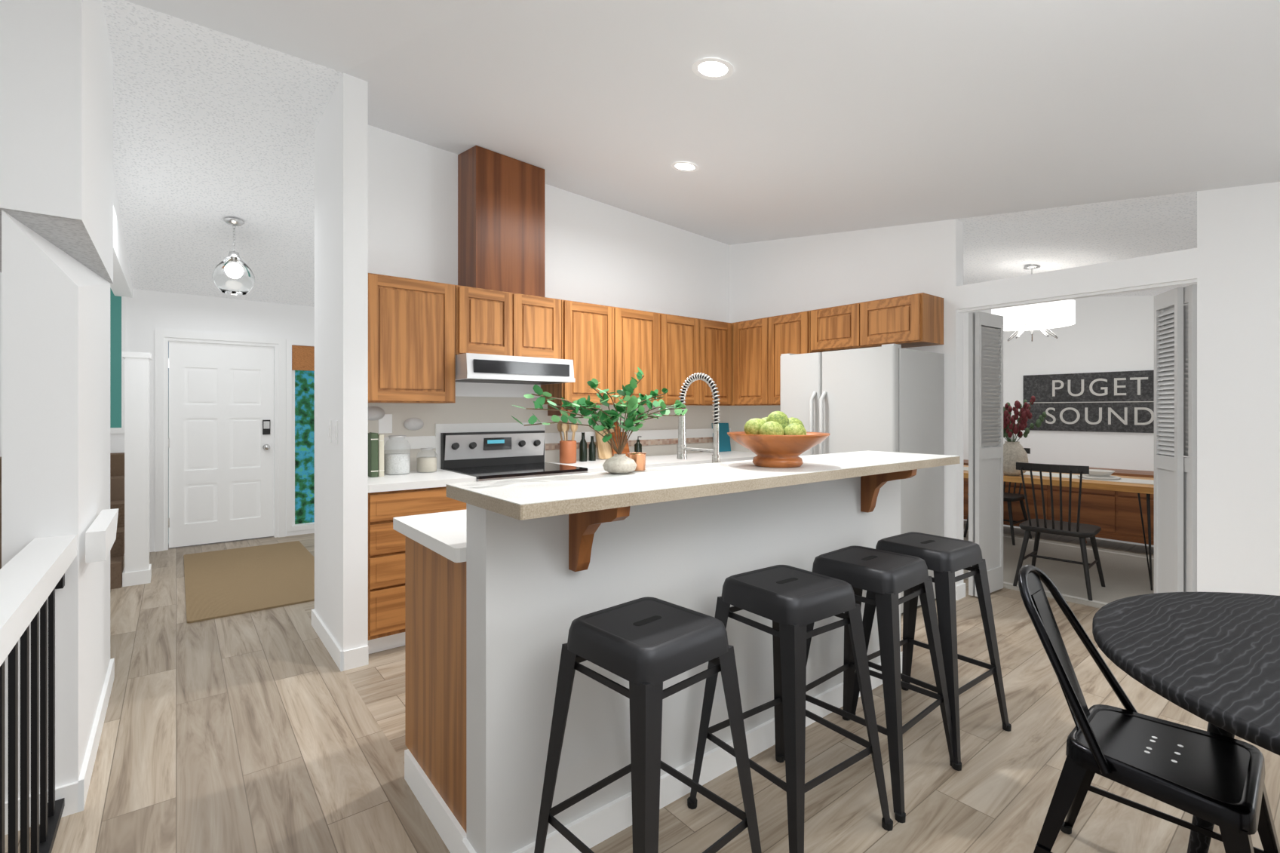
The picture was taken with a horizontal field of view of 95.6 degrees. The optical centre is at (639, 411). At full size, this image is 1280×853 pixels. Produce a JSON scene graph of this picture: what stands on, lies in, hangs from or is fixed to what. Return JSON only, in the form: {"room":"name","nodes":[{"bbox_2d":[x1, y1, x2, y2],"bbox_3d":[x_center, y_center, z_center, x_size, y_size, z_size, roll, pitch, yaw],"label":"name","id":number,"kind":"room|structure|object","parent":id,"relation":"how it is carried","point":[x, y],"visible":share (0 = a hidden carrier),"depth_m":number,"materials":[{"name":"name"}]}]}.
{"room":"kitchen","nodes":[
{"label":"kitchen","id":0,"kind":"room"},
{"bbox_2d":[0,0,113,283],"bbox_3d":[-3.184,-1.409,1.553,2.560,1.581,1.200,0,0,-39],"label":"wall","id":1,"kind":"structure","parent":0,"point":[56,60],"depth_m":1.86,"materials":[{"name":"white paint"}]},
{"bbox_2d":[1,171,132,801],"bbox_3d":[-3.279,-0.450,2.513,1.510,3.500,5.980,0,0,-39],"label":"wall","id":2,"kind":"structure","parent":0,"point":[56,309],"depth_m":1.87,"materials":[{"name":"white paint"}]},
{"bbox_2d":[85,508,118,563],"bbox_3d":[-1.539,0.230,1.038,0.432,0.946,2.942,0,0,-29],"label":"railing","id":3,"kind":"object","parent":2,"relation":"attached to","point":[100,536],"visible":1,"depth_m":1.95,"materials":[{"name":"white wood"}]},
{"bbox_2d":[110,288,125,433],"bbox_3d":[-4.772,-0.650,5.132,0.345,1.700,0.016,0,0,-39],"label":"window","id":4,"kind":"structure","parent":2,"relation":"in","point":[118,304],"depth_m":5.20,"materials":[{"name":"teal glass"}]},
{"bbox_2d":[121,351,151,586],"bbox_3d":[-3.831,0.430,4.427,0.165,1.740,0.230,0,0,-39],"label":"wall","id":5,"kind":"structure","parent":0,"point":[137,569],"depth_m":4.35,"materials":[{"name":"white paint"}]},
{"bbox_2d":[0,272,314,555],"bbox_3d":[-4.833,-0.450,5.188,4.520,3.500,0.140,0,0,-39],"label":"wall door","id":6,"kind":"structure","parent":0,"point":[147,311],"depth_m":5.53,"materials":[{"name":"white paint"}]},
{"bbox_2d":[101,0,343,306],"bbox_3d":[-2.634,-1.405,4.429,2.030,0.590,3.790,0,0,-39],"label":"ceiling","id":7,"kind":"structure","parent":0,"point":[210,126],"depth_m":3.61,"materials":[{"name":"white paint"}]},
{"bbox_2d":[211,217,254,294],"bbox_3d":[-3.060,-1.163,4.378,0.266,0.546,0.266,0,0,-39],"label":"pendant light","id":8,"kind":"object","parent":7,"relation":"hanging from","point":[232,275],"visible":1,"depth_m":4.31,"materials":[{"name":"clear glass"}]},
{"bbox_2d":[318,72,368,650],"bbox_3d":[-1.652,-0.450,3.211,0.115,3.500,0.660,0,0,-39],"label":"wall","id":9,"kind":"structure","parent":0,"point":[343,124],"depth_m":2.98,"materials":[{"name":"white paint"}]},
{"bbox_2d":[314,123,729,614],"bbox_3d":[-0.508,-0.450,4.623,3.665,3.500,0.120,0,0,-39],"label":"wall","id":10,"kind":"structure","parent":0,"point":[597,253],"depth_m":4.43,"materials":[{"name":"white paint"}]},
{"bbox_2d":[434,422,545,469],"bbox_3d":[-1.037,0.242,4.104,0.816,0.315,0.025,0,0,-39],"label":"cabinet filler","id":11,"kind":"object","parent":10,"relation":"attached to","point":[439,428],"depth_m":4.02,"materials":[{"name":"white"}]},
{"bbox_2d":[368,396,780,458],"bbox_3d":[-0.123,-0.057,4.137,3.430,0.885,1.120,0,0,-39],"label":"backsplash","id":12,"kind":"structure","parent":10,"relation":"attached to","point":[664,431],"depth_m":4.26,"materials":[{"name":"white tile"}]},
{"bbox_2d":[368,406,423,430],"bbox_3d":[-1.566,0.048,3.684,0.376,0.154,0.020,0,0,-39],"label":"wall plates","id":13,"kind":"object","parent":12,"relation":"attached to","point":[374,412],"depth_m":3.64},
{"bbox_2d":[4,520,1279,852],"bbox_3d":[0.581,1.350,2.959,10.600,0.100,10.700,0,0,-39],"label":"floor","id":14,"kind":"structure","parent":0,"point":[240,733],"depth_m":2.15,"materials":[{"name":"brown wood"}]},
{"bbox_2d":[0,534,76,852],"bbox_3d":[-1.191,0.833,1.011,0.096,0.865,2.166,0,0,-39],"label":"railing","id":15,"kind":"object","parent":14,"relation":"on","point":[32,576],"visible":1,"depth_m":1.48,"materials":[{"name":"white wood"}]},
{"bbox_2d":[0,452,124,589],"bbox_3d":[-4.560,0.838,4.496,0.882,0.925,1.277,0,0,-39],"label":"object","id":16,"kind":"object","parent":14,"relation":"on","point":[117,459],"visible":0.13,"depth_m":4.63,"materials":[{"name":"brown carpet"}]},
{"bbox_2d":[183,540,314,623],"bbox_3d":[-3.078,1.294,4.657,0.900,0.012,2.120,0,0,-39],"label":"rug","id":17,"kind":"object","parent":14,"relation":"on","point":[228,582],"visible":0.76,"depth_m":4.42,"materials":[{"name":"fabric"}]},
{"bbox_2d":[440,430,587,481],"bbox_3d":[-0.817,0.712,3.828,0.760,1.136,0.678,0,0,-39],"label":"stove","id":18,"kind":"object","parent":14,"relation":"on","point":[489,455],"visible":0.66,"depth_m":3.94,"materials":[{"name":"silver metal"}]},
{"bbox_2d":[368,442,757,653],"bbox_3d":[-0.273,0.800,4.325,3.424,1.000,0.632,0,0,-39],"label":"base unit","id":19,"kind":"object","parent":14,"relation":"on","point":[390,496],"visible":0.16,"depth_m":3.13,"materials":[{"name":"brown wood"}]},
{"bbox_2d":[368,432,384,477],"bbox_3d":[-1.584,0.257,3.454,0.076,0.255,0.184,0,0,-39],"label":"books","id":20,"kind":"object","parent":19,"relation":"on","point":[376,441],"visible":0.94,"depth_m":3.38,"materials":[{"name":"green paper"}]},
{"bbox_2d":[384,435,409,474],"bbox_3d":[-1.484,0.267,3.550,0.150,0.235,0.150,0,0,-39],"label":"jar","id":21,"kind":"object","parent":19,"relation":"on","point":[394,463],"visible":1,"depth_m":3.49,"materials":[{"name":"clear glass"}]},
{"bbox_2d":[417,448,436,472],"bbox_3d":[-1.343,0.309,3.662,0.124,0.150,0.124,0,0,-39],"label":"jar","id":22,"kind":"object","parent":19,"relation":"on","point":[424,464],"visible":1,"depth_m":3.62,"materials":[{"name":"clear glass"}]},
{"bbox_2d":[557,420,577,463],"bbox_3d":[-0.530,0.228,4.311,0.162,0.312,0.124,0,0,-39],"label":"utensil crock","id":23,"kind":"object","parent":19,"relation":"on","point":[567,448],"visible":0.82,"depth_m":4.26,"materials":[{"name":"brown ceramic"}]},
{"bbox_2d":[579,432,595,461],"bbox_3d":[-0.402,0.274,4.470,0.148,0.220,0.060,0,0,-44],"label":"bottles","id":24,"kind":"object","parent":19,"relation":"on","point":[583,443],"visible":1,"depth_m":4.43,"materials":[{"name":"black"}]},
{"bbox_2d":[595,421,629,459],"bbox_3d":[-0.225,0.206,4.673,0.280,0.357,0.128,0,0,-39],"label":"cutting boards","id":25,"kind":"object","parent":19,"relation":"on","point":[605,451],"visible":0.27,"depth_m":4.64,"materials":[{"name":"brown wood"}]},
{"bbox_2d":[634,435,641,452],"bbox_3d":[-0.015,0.294,4.748,0.064,0.179,0.063,0,0,9],"label":"soap dispenser","id":26,"kind":"object","parent":19,"relation":"on","point":[637,446],"visible":0.76,"depth_m":4.72,"materials":[{"name":"black"}]},
{"bbox_2d":[712,423,730,451],"bbox_3d":[0.774,0.249,5.521,0.200,0.270,0.064,0,0,-39],"label":"cookbook","id":27,"kind":"object","parent":19,"relation":"on","point":[724,439],"visible":0.76,"depth_m":5.52,"materials":[{"name":"teal"}]},
{"bbox_2d":[534,596,761,852],"bbox_3d":[0.019,0.920,1.506,0.464,0.760,0.464,0,0,-43],"label":"bar stool","id":28,"kind":"object","parent":14,"relation":"on","point":[648,642],"visible":1,"depth_m":1.44,"materials":[{"name":"grey metal"}]},
{"bbox_2d":[392,450,960,852],"bbox_3d":[0.300,0.755,2.409,2.265,1.090,1.010,0,0,-39],"label":"kitchen island","id":29,"kind":"object","parent":14,"relation":"on","point":[495,587],"visible":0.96,"depth_m":1.80,"materials":[{"name":"white paint"}]},
{"bbox_2d":[511,367,687,473],"bbox_3d":[-0.087,0.028,1.965,0.740,0.363,0.146,0,0,-39],"label":"vase","id":30,"kind":"object","parent":29,"relation":"on","point":[619,463],"visible":1,"depth_m":1.94,"materials":[{"name":"ceramic"}]},
{"bbox_2d":[627,452,646,470],"bbox_3d":[-0.011,0.179,2.058,0.068,0.060,0.068,0,0,-39],"label":"copper mug","id":31,"kind":"object","parent":29,"relation":"on","point":[639,458],"visible":0.83,"depth_m":2.03,"materials":[{"name":"brown metal"}]},
{"bbox_2d":[676,372,720,463],"bbox_3d":[0.275,0.108,2.531,0.107,0.552,0.264,0,0,-39],"label":"faucet","id":32,"kind":"object","parent":29,"relation":"on","point":[682,449],"visible":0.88,"depth_m":2.51,"materials":[{"name":"silver metal"}]},
{"bbox_2d":[727,411,830,467],"bbox_3d":[0.527,0.104,2.225,0.384,0.210,0.384,0,0,-39],"label":"fruit bowl","id":33,"kind":"object","parent":29,"relation":"on","point":[777,440],"visible":1,"depth_m":2.13,"materials":[{"name":"brown wood"}]},
{"bbox_2d":[687,564,893,852],"bbox_3d":[0.472,0.920,1.861,0.465,0.760,0.465,0,0,-36],"label":"bar stool","id":34,"kind":"object","parent":14,"relation":"on","point":[793,598],"visible":0.99,"depth_m":1.79,"materials":[{"name":"black metal"}]},
{"bbox_2d":[780,343,944,614],"bbox_3d":[1.555,0.439,4.164,0.744,1.722,0.888,0,0,-39],"label":"refrigerator","id":35,"kind":"object","parent":14,"relation":"on","point":[888,397],"visible":0.5,"depth_m":3.87,"materials":[{"name":"white painted metal"}]},
{"bbox_2d":[784,545,954,823],"bbox_3d":[0.850,0.920,2.150,0.481,0.760,0.481,0,0,-39],"label":"bar stool","id":36,"kind":"object","parent":14,"relation":"on","point":[887,574],"visible":0.84,"depth_m":2.04,"materials":[{"name":"black metal"}]},
{"bbox_2d":[851,531,1011,770],"bbox_3d":[1.196,0.920,2.413,0.477,0.760,0.477,0,0,-39],"label":"bar stool","id":37,"kind":"object","parent":14,"relation":"on","point":[944,556],"visible":0.78,"depth_m":2.35,"materials":[{"name":"black metal"}]},
{"bbox_2d":[963,527,1154,608],"bbox_3d":[3.531,1.295,4.834,2.050,0.009,2.950,0,0,-39],"label":"rug","id":38,"kind":"object","parent":14,"relation":"on","point":[1125,574],"visible":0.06,"depth_m":4.70,"materials":[{"name":"white fabric"}]},
{"bbox_2d":[963,446,1032,545],"bbox_3d":[3.648,0.840,5.919,0.501,0.925,0.474,0,0,-39],"label":"dining chair","id":39,"kind":"object","parent":38,"relation":"on","point":[1008,497],"visible":0.32,"depth_m":5.82,"materials":[{"name":"black wood"}]},
{"bbox_2d":[963,464,1154,590],"bbox_3d":[3.385,0.887,5.088,0.800,0.817,1.986,0,0,-39],"label":"dining table","id":40,"kind":"object","parent":38,"relation":"on","point":[1097,479],"visible":0.54,"depth_m":4.51,"materials":[{"name":"brown wood"}]},
{"bbox_2d":[1003,395,1046,475],"bbox_3d":[3.165,0.198,4.936,0.495,0.692,0.451,0,0,-23],"label":"vase","id":41,"kind":"object","parent":40,"relation":"on","point":[1014,452],"visible":0.66,"depth_m":4.84,"materials":[{"name":"ceramic"}]},
{"bbox_2d":[1012,462,1105,601],"bbox_3d":[3.083,0.840,4.276,0.501,0.925,0.474,0,0,-43],"label":"dining chair","id":42,"kind":"object","parent":38,"relation":"on","point":[1082,531],"visible":0.95,"depth_m":4.17,"materials":[{"name":"black wood"}]},
{"bbox_2d":[963,459,1154,545],"bbox_3d":[4.434,0.847,5.747,0.489,0.904,2.780,0,0,-39],"label":"sideboard","id":43,"kind":"object","parent":14,"relation":"on","point":[1117,514],"visible":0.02,"depth_m":5.51,"materials":[{"name":"brown wood"}]},
{"bbox_2d":[1018,564,1279,852],"bbox_3d":[1.304,0.874,1.496,0.502,0.851,0.550,0,0,-39],"label":"bistro chair","id":44,"kind":"object","parent":14,"relation":"on","point":[1217,779],"visible":1,"depth_m":1.47,"materials":[{"name":"black metal"}]},
{"bbox_2d":[1092,592,1279,852],"bbox_3d":[1.690,0.925,1.137,1.270,0.752,1.270,0,0,-39],"label":"round table","id":45,"kind":"object","parent":14,"relation":"on","point":[1215,656],"visible":1,"depth_m":1.34,"materials":[{"name":"black wood"}]},
{"bbox_2d":[124,0,1279,245],"bbox_3d":[0.338,-1.215,0.699,7.000,1.153,7.070,0,0,-39],"label":"ceiling","id":46,"kind":"structure","parent":0,"point":[831,116],"depth_m":2.56,"materials":[{"name":"white paint"}]},
{"bbox_2d":[670,162,699,171],"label":"recessed light","id":47,"kind":"object","parent":46,"relation":"in","point":[686,166],"depth_m":3.63,"materials":[{"name":"white plastic"}]},
{"bbox_2d":[691,58,733,79],"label":"recessed light","id":48,"kind":"object","parent":46,"relation":"in","point":[712,67],"depth_m":2.43,"materials":[{"name":"white plastic"}]},
{"bbox_2d":[729,181,1279,595],"bbox_3d":[3.120,-0.450,2.920,0.120,3.500,7.070,0,0,-39],"label":"wall","id":49,"kind":"structure","parent":0,"point":[1235,263],"depth_m":3.04,"materials":[{"name":"white paint"}]},
{"bbox_2d":[968,311,1003,596],"bbox_3d":[2.464,0.299,4.159,0.373,1.978,0.095,0,0,-35],"label":"bifold door","id":50,"kind":"structure","parent":49,"relation":"in","point":[985,329],"depth_m":4.10,"materials":[{"name":"white wood"}]},
{"bbox_2d":[957,279,1197,313],"bbox_3d":[2.603,-0.693,3.568,0.060,0.015,1.210,0,0,-39],"label":"track","id":51,"kind":"object","parent":49,"relation":"attached to","point":[1194,281],"visible":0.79,"depth_m":3.47,"materials":[{"name":"white metal"}]},
{"bbox_2d":[1154,284,1197,593],"bbox_3d":[3.054,0.299,3.328,0.061,1.978,0.336,0,0,16],"label":"bifold door","id":52,"kind":"structure","parent":49,"relation":"in","point":[1175,329],"depth_m":3.26,"materials":[{"name":"white wood"}]},
{"bbox_2d":[963,295,1188,546],"bbox_3d":[4.026,-0.450,4.365,3.100,3.500,5.000,0,0,-39],"label":"wall","id":53,"kind":"structure","parent":0,"point":[1108,333],"depth_m":5.97,"materials":[{"name":"white paint"}]},
{"bbox_2d":[1023,370,1154,432],"bbox_3d":[4.626,-0.090,5.875,0.031,0.600,1.310,0,0,-39],"label":"sign","id":54,"kind":"object","parent":53,"relation":"attached to","point":[1122,401],"visible":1,"depth_m":5.89,"materials":[{"name":"black"}]},
{"bbox_2d":[956,191,1197,296],"bbox_3d":[3.932,-1.127,4.291,3.100,0.845,5.000,0,0,-39],"label":"ceiling","id":55,"kind":"structure","parent":0,"point":[996,247],"depth_m":4.04,"materials":[{"name":"white paint"}]},
{"bbox_2d":[991,263,1075,341],"bbox_3d":[3.371,-0.933,4.994,0.600,0.634,0.600,0,0,-39],"label":"dining chandelier","id":56,"kind":"object","parent":55,"relation":"hanging from","point":[1057,314],"visible":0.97,"depth_m":4.80,"materials":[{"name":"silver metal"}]},
{"bbox_3d":[-0.601,-0.450,1.875,7.240,3.500,10.320,0,0,-39],"label":"wall","id":57,"kind":"structure","parent":0,"visible":0},
{"bbox_2d":[168,340,273,547],"bbox_3d":[-4.095,0.314,5.710,0.846,1.948,0.124,0,0,-39],"label":"front door","id":58,"kind":"structure","parent":57,"relation":"in","point":[221,438],"depth_m":5.71,"materials":[{"name":"white wood"}]},
{"bbox_2d":[154,329,314,552],"bbox_3d":[-3.970,0.273,5.867,1.425,2.055,0.156,0,0,-39],"label":"door frame","id":59,"kind":"structure","parent":57,"relation":"attached to","point":[282,346],"depth_m":5.87,"materials":[{"name":"white wood"}]},
{"bbox_2d":[291,345,314,524],"bbox_3d":[-3.556,0.255,6.186,0.278,1.888,0.095,0,0,-39],"label":"sidelight","id":60,"kind":"object","parent":57,"relation":"attached to","point":[302,357],"visible":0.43,"depth_m":6.19,"materials":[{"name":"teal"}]},
{"bbox_2d":[328,420,337,444],"bbox_3d":[-1.616,0.109,3.065,0.010,0.119,0.226,0,0,-39],"label":"switch plates","id":61,"kind":"object","parent":57,"relation":"attached to","point":[329,422],"visible":1,"depth_m":3.03,"materials":[{"name":"white plastic"}]},
{"bbox_2d":[4,527,965,834],"bbox_3d":[0.424,1.252,2.840,10.920,0.095,3.505,0,0,18],"label":"baseboard","id":62,"kind":"structure","parent":57,"relation":"attached to","point":[75,794],"depth_m":2.32,"materials":[{"name":"white wood"}]},
{"bbox_2d":[455,352,575,384],"bbox_3d":[-0.893,-0.274,3.924,0.764,0.156,0.485,0,0,-39],"label":"range hood","id":63,"kind":"object","parent":57,"relation":"attached to","point":[470,367],"visible":0.88,"depth_m":3.72,"materials":[{"name":"silver metal"}]},
{"bbox_2d":[368,145,943,416],"bbox_3d":[0.159,-0.855,3.785,3.425,1.780,2.018,0,0,-39],"label":"upper cabinet","id":64,"kind":"object","parent":57,"relation":"attached to","point":[498,305],"visible":0.81,"depth_m":3.96,"materials":[{"name":"brown wood"}]}
]}

